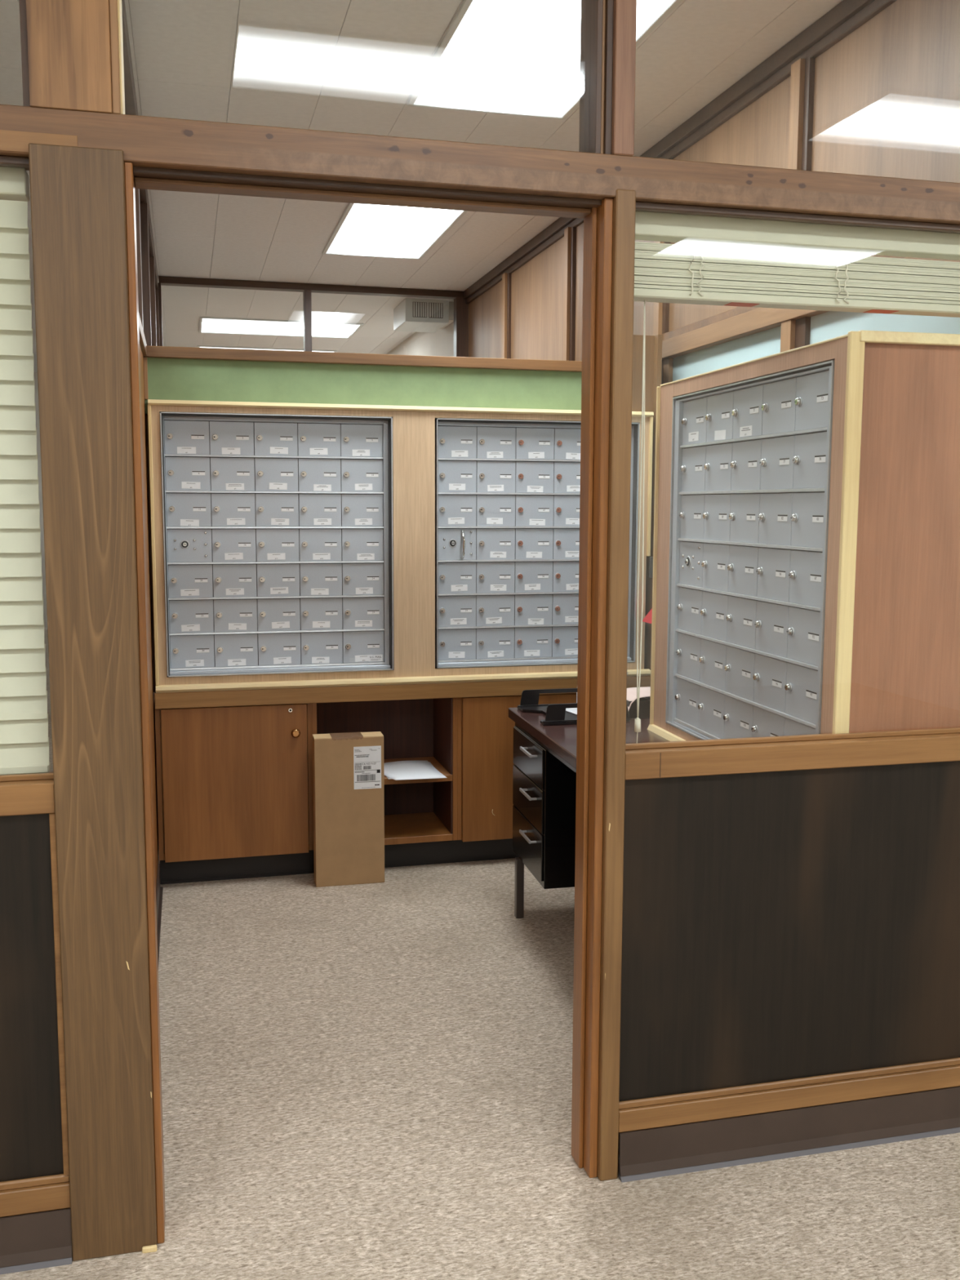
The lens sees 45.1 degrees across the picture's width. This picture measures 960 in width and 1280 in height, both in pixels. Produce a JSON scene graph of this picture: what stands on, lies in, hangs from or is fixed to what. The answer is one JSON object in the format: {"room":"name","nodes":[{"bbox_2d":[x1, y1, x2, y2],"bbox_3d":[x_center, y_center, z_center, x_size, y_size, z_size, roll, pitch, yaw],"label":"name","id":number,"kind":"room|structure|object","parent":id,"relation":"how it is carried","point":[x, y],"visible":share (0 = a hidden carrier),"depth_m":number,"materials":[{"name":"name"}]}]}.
{"room":"office corridor","nodes":[
{"label":"office corridor","id":0,"kind":"room"},
{"bbox_2d":[33,372,47,627],"bbox_3d":[-2.962,-1.671,14.072,9.600,2.950,0.100,-1,7,-14],"label":"wall","id":1,"kind":"structure","parent":0,"point":[35,374],"depth_m":13.47,"materials":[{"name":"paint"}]},
{"bbox_2d":[121,0,159,884],"bbox_3d":[-2.200,-0.953,7.917,0.112,2.949,11.890,-1,7,-14],"label":"wall","id":2,"kind":"structure","parent":0,"point":[147,272],"depth_m":4.32,"materials":[{"name":"brown wood"}]},
{"bbox_2d":[155,863,163,961],"bbox_3d":[-0.954,1.014,3.376,0.016,0.100,2.090,-1,7,-14],"label":"baseboard","id":3,"kind":"structure","parent":2,"relation":"attached to","point":[159,890],"depth_m":4.09,"materials":[{"name":"brown plastic"}]},
{"bbox_2d":[158,275,468,356],"bbox_3d":[-1.149,-0.971,8.110,2.165,2.949,0.090,-1,7,-14],"label":"wall","id":4,"kind":"structure","parent":0,"point":[460,307],"depth_m":7.93,"materials":[{"name":"glass"},{"name":"dark brown wood"}]},
{"bbox_2d":[143,334,662,692],"bbox_3d":[-0.275,-0.151,4.622,1.997,2.130,0.260,-1,7,-14],"label":"wall","id":5,"kind":"structure","parent":0,"point":[164,379],"depth_m":4.43,"materials":[{"name":"green paint"}]},
{"bbox_2d":[143,345,582,372],"bbox_3d":[-0.340,-1.073,4.457,1.834,0.039,0.118,-1,7,-14],"label":"trim","id":6,"kind":"structure","parent":5,"relation":"attached to","point":[161,352],"depth_m":4.37,"materials":[{"name":"brown wood"}]},
{"bbox_2d":[147,399,653,693],"bbox_3d":[-0.256,-0.363,4.492,1.960,1.069,0.092,-1,7,-14],"label":"surround","id":7,"kind":"object","parent":5,"relation":"attached to","point":[413,426],"visible":0.95,"depth_m":4.46,"materials":[{"name":"brown wood"}]},
{"bbox_2d":[160,412,393,677],"bbox_3d":[-0.756,-0.358,4.381,0.850,0.969,0.082,-1,7,-14],"label":"mailbox","id":8,"kind":"object","parent":7,"relation":"in","point":[277,529],"visible":1,"depth_m":4.40,"materials":[{"name":"metal"}]},
{"bbox_2d":[435,417,639,668],"bbox_3d":[0.227,-0.384,4.632,0.832,0.969,0.074,-1,7,-14],"label":"mailbox","id":9,"kind":"object","parent":7,"relation":"in","point":[508,491],"visible":0.73,"depth_m":4.62,"materials":[{"name":"metal"}]},
{"bbox_2d":[154,675,650,709],"bbox_3d":[-0.263,0.195,4.576,1.968,0.060,0.123,-1,7,-14],"label":"countertop","id":10,"kind":"structure","parent":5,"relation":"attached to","point":[494,688],"depth_m":4.46,"materials":[{"name":"brown wood"}]},
{"bbox_2d":[648,556,653,577],"bbox_3d":[0.714,-0.296,4.713,0.052,0.085,0.012,-1,7,-14],"label":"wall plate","id":11,"kind":"object","parent":5,"relation":"attached to","point":[651,558],"visible":0.42,"depth_m":4.70,"materials":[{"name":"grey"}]},
{"bbox_2d":[0,0,843,372],"bbox_3d":[-0.690,-2.133,4.990,9.600,0.080,18.400,-1,7,-14],"label":"ceiling","id":12,"kind":"structure","parent":0,"point":[348,66],"depth_m":4.36,"materials":[{"name":"grey"}]},
{"bbox_2d":[197,345,337,352],"bbox_3d":[-2.116,-2.843,11.450,1.324,0.012,0.644,-1,7,-14],"label":"recessed light","id":13,"kind":"object","parent":12,"relation":"in","point":[198,346],"visible":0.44,"depth_m":11.15,"materials":[{"name":"white plastic"}]},
{"bbox_2d":[198,316,363,338],"bbox_3d":[-1.712,-2.656,9.862,1.324,0.012,0.844,-1,7,-14],"label":"recessed light","id":14,"kind":"object","parent":12,"relation":"in","point":[214,325],"visible":1,"depth_m":9.82,"materials":[{"name":"white plastic"}]},
{"bbox_2d":[322,203,467,259],"bbox_3d":[-0.483,-2.241,6.329,0.604,0.012,1.374,-1,7,-14],"label":"recessed light","id":15,"kind":"object","parent":12,"relation":"in","point":[369,230],"visible":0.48,"depth_m":6.35,"materials":[{"name":"white plastic"}]},
{"bbox_2d":[393,297,453,333],"bbox_3d":[-0.415,-2.442,8.726,0.390,0.164,0.510,-1,7,-14],"label":"ceiling vent","id":16,"kind":"object","parent":12,"relation":"in","point":[415,315],"visible":0.97,"depth_m":8.51,"materials":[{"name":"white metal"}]},
{"bbox_2d":[414,302,426,317],"bbox_3d":[-0.440,-2.416,8.467,0.105,0.108,0.004,-1,7,-14],"label":"grille","id":17,"kind":"object","parent":16,"relation":"attached to","point":[420,308],"depth_m":8.46,"materials":[{"name":"grey metal"}]},
{"bbox_2d":[428,302,443,318],"bbox_3d":[-0.323,-2.419,8.496,0.105,0.108,0.004,-1,7,-14],"label":"grille","id":18,"kind":"object","parent":16,"relation":"attached to","point":[435,309],"depth_m":8.49,"materials":[{"name":"grey metal"}]},
{"bbox_2d":[407,0,683,119],"bbox_3d":[0.191,-1.943,3.783,0.624,0.012,1.324,-1,7,-14],"label":"recessed light","id":19,"kind":"object","parent":12,"relation":"in","point":[506,57],"visible":0.92,"depth_m":3.90,"materials":[{"name":"white plastic"}]},
{"bbox_2d":[0,0,959,1261],"bbox_3d":[0.028,-0.295,2.320,9.600,2.950,0.130,-1,7,-14],"label":"wall","id":20,"kind":"structure","parent":0,"point":[767,924],"depth_m":2.27,"materials":[{"name":"brown wood"}]},
{"bbox_2d":[0,165,50,775],"bbox_3d":[-1.466,-0.281,1.984,1.338,1.101,0.052,-1,7,-14],"label":"window blind","id":21,"kind":"object","parent":20,"relation":"attached to","point":[24,716],"visible":0.99,"depth_m":2.13,"materials":[{"name":"beige plastic"}]},
{"bbox_2d":[0,1208,72,1274],"bbox_3d":[-2.678,1.195,1.750,3.902,0.103,0.018,-1,7,-14],"label":"baseboard","id":22,"kind":"structure","parent":20,"relation":"attached to","point":[41,1240],"depth_m":2.21,"materials":[{"name":"brown plastic"}]},
{"bbox_2d":[618,1086,959,1182],"bbox_3d":[2.473,1.063,3.045,4.474,0.103,0.018,-1,7,-14],"label":"baseboard","id":23,"kind":"structure","parent":20,"relation":"attached to","point":[660,1152],"depth_m":2.60,"materials":[{"name":"brown plastic"}]},
{"bbox_2d":[633,210,959,743],"bbox_3d":[1.411,-0.350,2.703,2.310,1.108,0.062,-1,7,-14],"label":"window blind","id":24,"kind":"object","parent":20,"relation":"attached to","point":[664,273],"visible":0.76,"depth_m":2.44,"materials":[{"name":"beige plastic"}]},
{"bbox_2d":[0,627,959,1279],"bbox_3d":[-0.701,0.867,5.339,9.600,0.060,18.400,-1,7,-14],"label":"floor","id":25,"kind":"structure","parent":0,"point":[368,1081],"depth_m":2.69,"materials":[{"name":"carpet"}]},
{"bbox_2d":[155,702,313,884],"bbox_3d":[-0.969,0.574,4.572,0.582,0.697,0.400,-1,7,-14],"label":"base cabinet","id":26,"kind":"object","parent":25,"relation":"on","point":[234,784],"visible":0.98,"depth_m":4.40,"materials":[{"name":"brown wood"}]},
{"bbox_2d":[311,731,384,887],"bbox_3d":[-0.506,0.649,4.456,0.264,0.578,0.090,-1,7,-13],"label":"cardboard box","id":27,"kind":"object","parent":25,"relation":"on","point":[348,778],"visible":1,"depth_m":4.41,"materials":[{"name":"brown cardboard"}]},
{"bbox_2d":[311,697,457,872],"bbox_3d":[-0.413,0.557,4.732,0.574,0.697,0.360,-1,7,-14],"label":"base cabinet","id":28,"kind":"object","parent":25,"relation":"on","point":[420,815],"visible":0.49,"depth_m":4.84,"materials":[{"name":"brown wood"}]},
{"bbox_3d":[-0.288,0.529,4.686,0.230,0.003,0.285,-1,7,-14],"label":"envelope","id":29,"kind":"object","parent":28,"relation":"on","visible":0},
{"bbox_2d":[383,760,447,780],"bbox_3d":[-0.295,0.522,4.631,0.258,0.023,0.259,-2,7,-20],"label":"paper sheet","id":30,"kind":"object","parent":29,"relation":"on","point":[415,769],"visible":0.88,"depth_m":4.65,"materials":[{"name":"white paper"}]},
{"bbox_2d":[453,693,576,862],"bbox_3d":[0.262,0.541,4.892,0.814,0.697,0.380,-1,7,-14],"label":"base cabinet","id":31,"kind":"object","parent":25,"relation":"on","point":[485,728],"visible":0.34,"depth_m":4.64,"materials":[{"name":"brown wood"}]},
{"bbox_2d":[508,707,669,918],"bbox_3d":[0.590,0.684,3.509,0.716,0.735,1.500,-1,7,-12],"label":"desk","id":32,"kind":"object","parent":25,"relation":"on","point":[544,765],"visible":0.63,"depth_m":3.76,"materials":[{"name":"brown wood"}]},
{"bbox_2d":[517,688,630,725],"bbox_3d":[0.317,0.225,3.974,0.300,0.068,0.330,-1,7,-13],"label":"tray","id":33,"kind":"object","parent":32,"relation":"on","point":[556,713],"visible":0.63,"depth_m":3.98,"materials":[{"name":"black plastic"}]},
{"bbox_2d":[565,707,577,715],"bbox_3d":[0.377,0.247,3.975,0.130,0.001,0.265,-3,7,-24],"label":"paper sheet","id":34,"kind":"object","parent":33,"relation":"in","point":[574,710],"visible":0.06,"depth_m":4.00,"materials":[{"name":"white paper"}]},
{"bbox_2d":[626,696,650,719],"bbox_3d":[0.580,0.226,4.011,0.200,0.060,0.160,-1,7,-14],"label":"desk organizer","id":35,"kind":"object","parent":32,"relation":"on","point":[644,702],"visible":0.19,"depth_m":3.92,"materials":[{"name":"black plastic"}]},
{"bbox_2d":[626,686,650,711],"bbox_3d":[0.573,0.210,3.996,0.200,0.071,0.154,-1,7,-14],"label":"paper","id":36,"kind":"object","parent":35,"relation":"on","point":[645,691],"visible":0.33,"depth_m":3.97,"materials":[{"name":"beige paper"}]},
{"bbox_2d":[647,329,959,741],"bbox_3d":[0.915,-0.197,3.171,0.508,1.095,1.146,-1,7,-13],"label":"enclosure","id":37,"kind":"object","parent":32,"relation":"on","point":[891,660],"visible":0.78,"depth_m":2.61,"materials":[{"name":"brown wood"}]},
{"bbox_2d":[665,360,835,739],"bbox_3d":[0.703,-0.185,3.111,0.038,0.998,0.940,-1,7,-13],"label":"mailbox","id":38,"kind":"object","parent":37,"relation":"attached to","point":[751,459],"visible":0.94,"depth_m":3.05,"materials":[{"name":"metal"}]},
{"bbox_2d":[386,0,959,384],"bbox_3d":[-0.114,-1.004,8.416,0.208,2.950,11.840,-1,7,-14],"label":"wall","id":39,"kind":"structure","parent":0,"point":[869,87],"depth_m":3.78,"materials":[{"name":"brown wood"}]},
{"bbox_2d":[642,608,652,623],"bbox_3d":[0.709,-0.003,4.687,0.090,0.311,0.130,-1,7,-14],"label":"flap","id":40,"kind":"object","parent":39,"relation":"attached to","point":[648,618],"visible":0.03,"depth_m":4.67,"materials":[{"name":"red plastic"}]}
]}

